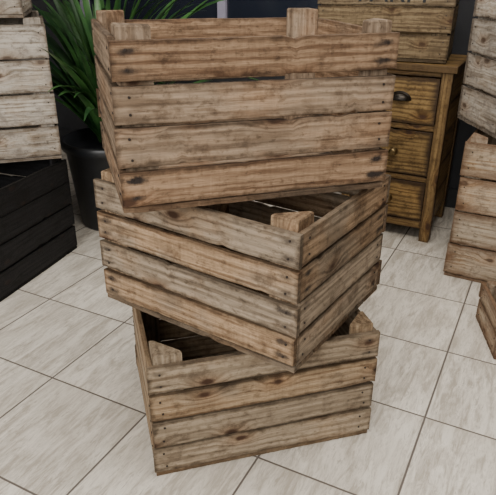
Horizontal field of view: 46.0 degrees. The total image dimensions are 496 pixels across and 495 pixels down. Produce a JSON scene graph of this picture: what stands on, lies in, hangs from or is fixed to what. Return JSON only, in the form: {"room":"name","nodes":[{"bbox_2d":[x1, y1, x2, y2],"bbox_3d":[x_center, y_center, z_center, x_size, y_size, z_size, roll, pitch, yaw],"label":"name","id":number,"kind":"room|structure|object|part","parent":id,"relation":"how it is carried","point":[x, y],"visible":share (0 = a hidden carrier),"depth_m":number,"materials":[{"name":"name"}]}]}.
{"room":"storage room","nodes":[
{"label":"storage room","id":0,"kind":"room"},
{"bbox_2d":[0,149,495,494],"bbox_3d":[0.266,0.789,0.965,6.400,0.050,5.200,13,28,24],"label":"floor","id":1,"kind":"structure","parent":0,"point":[73,419],"depth_m":1.65,"materials":[{"name":"tile"}]},
{"bbox_2d":[0,158,76,301],"bbox_3d":[-1.051,-0.099,2.270,0.453,0.420,0.605,9,27,17],"label":"crate","id":2,"kind":"object","parent":1,"relation":"on","point":[37,229],"visible":0.98,"depth_m":2.27,"materials":[{"name":"black wood"}]},
{"bbox_2d":[0,11,61,162],"bbox_3d":[-1.090,-0.640,2.312,0.605,0.520,0.453,-8,27,-17],"label":"crate","id":3,"kind":"object","parent":2,"relation":"on","point":[29,131],"visible":0.98,"depth_m":2.19,"materials":[{"name":"white wood"}]},
{"bbox_2d":[0,0,32,17],"bbox_3d":[-1.084,-1.062,2.103,0.503,0.420,0.403,-6,26,-13],"label":"crate","id":4,"kind":"object","parent":3,"relation":"on","point":[8,8],"visible":1,"depth_m":2.06,"materials":[{"name":"white wood"}]},
{"bbox_2d":[32,0,257,230],"bbox_3d":[-0.549,-0.746,2.613,1.416,1.302,1.488,0,25,0],"label":"potted plant","id":5,"kind":"object","parent":1,"relation":"on","point":[75,81],"visible":0.23,"depth_m":2.59,"materials":[{"name":"green plant"}]},
{"bbox_3d":[-0.633,-0.326,2.769,0.446,0.408,0.446,0,25,0],"label":"pot","id":6,"kind":"part","parent":5,"relation":"part of","materials":[{"name":"black plastic"}]},
{"bbox_2d":[132,307,379,475],"bbox_3d":[-0.011,0.276,1.591,0.560,0.338,0.446,-6,26,-14],"label":"wooden crate","id":7,"kind":"object","parent":1,"relation":"on","point":[207,401],"visible":0.7,"depth_m":1.40,"materials":[{"name":"brown wood"}]},
{"bbox_2d":[93,168,390,372],"bbox_3d":[-0.008,-0.034,1.454,0.560,0.338,0.446,17,30,30],"label":"wooden crate","id":8,"kind":"object","parent":7,"relation":"on","point":[272,284],"visible":0.84,"depth_m":1.28,"materials":[{"name":"brown wood"}]},
{"bbox_2d":[91,8,399,212],"bbox_3d":[-0.037,-0.339,1.308,0.561,0.338,0.446,-7,26,-16],"label":"wooden crate","id":9,"kind":"object","parent":8,"relation":"on","point":[183,145],"visible":1,"depth_m":1.12,"materials":[{"name":"brown wood"}]},
{"bbox_2d":[341,54,466,242],"bbox_3d":[0.705,-0.476,2.690,0.450,0.764,0.428,13,28,24],"label":"dresser","id":10,"kind":"object","parent":1,"relation":"on","point":[426,97],"visible":0.52,"depth_m":2.49,"materials":[{"name":"brown wood"}]},
{"bbox_2d":[317,0,458,63],"bbox_3d":[0.604,-1.033,2.478,0.546,0.415,0.364,10,27,19],"label":"crate","id":11,"kind":"object","parent":10,"relation":"on","point":[426,28],"visible":0.6,"depth_m":2.33,"materials":[{"name":"brown wood"}]},
{"bbox_3d":[0.700,-0.294,2.767,0.324,0.176,0.338,13,28,24],"label":"drawer","id":12,"kind":"part","parent":10,"relation":"part of","materials":[{"name":"brown wood"}]},
{"bbox_3d":[0.625,-0.413,2.521,0.036,0.036,0.035,13,28,24],"label":"handle","id":13,"kind":"part","parent":10,"relation":"part of","materials":[{"name":"gold metal"}]},
{"bbox_3d":[0.628,-0.629,2.423,0.096,0.036,0.028,13,28,24],"label":"handle","id":14,"kind":"part","parent":10,"relation":"part of","materials":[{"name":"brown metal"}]},
{"bbox_3d":[0.701,-0.486,2.676,0.324,0.192,0.338,13,28,24],"label":"drawer","id":15,"kind":"part","parent":10,"relation":"part of","materials":[{"name":"brown wood"}]},
{"bbox_3d":[0.702,-0.685,2.582,0.324,0.191,0.338,13,28,24],"label":"drawer","id":16,"kind":"part","parent":10,"relation":"part of","materials":[{"name":"brown wood"}]},
{"bbox_2d":[443,129,495,282],"bbox_3d":[1.148,-0.160,2.262,0.603,0.565,0.423,14,28,26],"label":"crate","id":17,"kind":"object","parent":1,"relation":"on","point":[471,248],"visible":0.95,"depth_m":2.20,"materials":[{"name":"brown wood"}]},
{"bbox_2d":[457,0,495,137],"bbox_3d":[1.140,-0.700,2.129,0.563,0.520,0.333,-2,25,-5],"label":"crate","id":18,"kind":"object","parent":17,"relation":"on","point":[477,102],"visible":1,"depth_m":2.15,"materials":[{"name":"brown wood"}]},
{"bbox_2d":[475,281,495,359],"bbox_3d":[0.955,0.240,1.900,0.346,0.150,0.263,3,26,6],"label":"crate","id":19,"kind":"object","parent":1,"relation":"on","point":[485,316],"visible":1,"depth_m":1.93,"materials":[{"name":"brown wood"}]},
{"bbox_2d":[32,0,477,188],"bbox_3d":[1.391,-1.336,2.371,6.400,2.600,0.100,13,28,24],"label":"wall","id":20,"kind":"structure","parent":0,"point":[67,119],"depth_m":2.95,"materials":[{"name":"black paint"}]},
{"bbox_2d":[80,0,89,15],"bbox_3d":[-0.982,-1.891,3.365,0.060,1.280,0.040,13,28,24],"label":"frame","id":21,"kind":"object","parent":20,"relation":"attached to","point":[81,2],"visible":0.02,"depth_m":3.56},
{"bbox_2d":[217,0,226,17],"bbox_3d":[-0.132,-1.699,2.975,0.050,1.280,0.040,13,28,24],"label":"frame","id":22,"kind":"object","parent":20,"relation":"attached to","point":[221,5],"visible":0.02,"depth_m":3.15,"materials":[{"name":"white"}]},
{"bbox_2d":[58,128,457,207],"bbox_3d":[1.357,-0.185,2.861,6.400,0.100,0.015,13,28,24],"label":"baseboard","id":23,"kind":"structure","parent":20,"relation":"attached to","point":[451,198],"depth_m":3.00,"materials":[{"name":"black"}]},
{"bbox_3d":[-0.136,-1.094,3.262,1.970,0.060,0.040,13,28,24],"label":"frame","id":24,"kind":"object","parent":20,"relation":"attached to","visible":0},
{"bbox_2d":[120,0,216,19],"bbox_3d":[-0.461,-1.351,3.330,0.656,0.120,0.009,13,28,24],"label":"glass","id":25,"kind":"object","parent":24,"relation":"on","point":[210,11],"depth_m":3.31,"materials":[{"name":"black glass"}]},
{"bbox_2d":[227,0,320,17],"bbox_3d":[0.128,-1.242,3.048,0.532,0.098,0.009,13,28,24],"label":"glass","id":26,"kind":"object","parent":24,"relation":"on","point":[255,8],"depth_m":3.06,"materials":[{"name":"black glass"}]}
]}

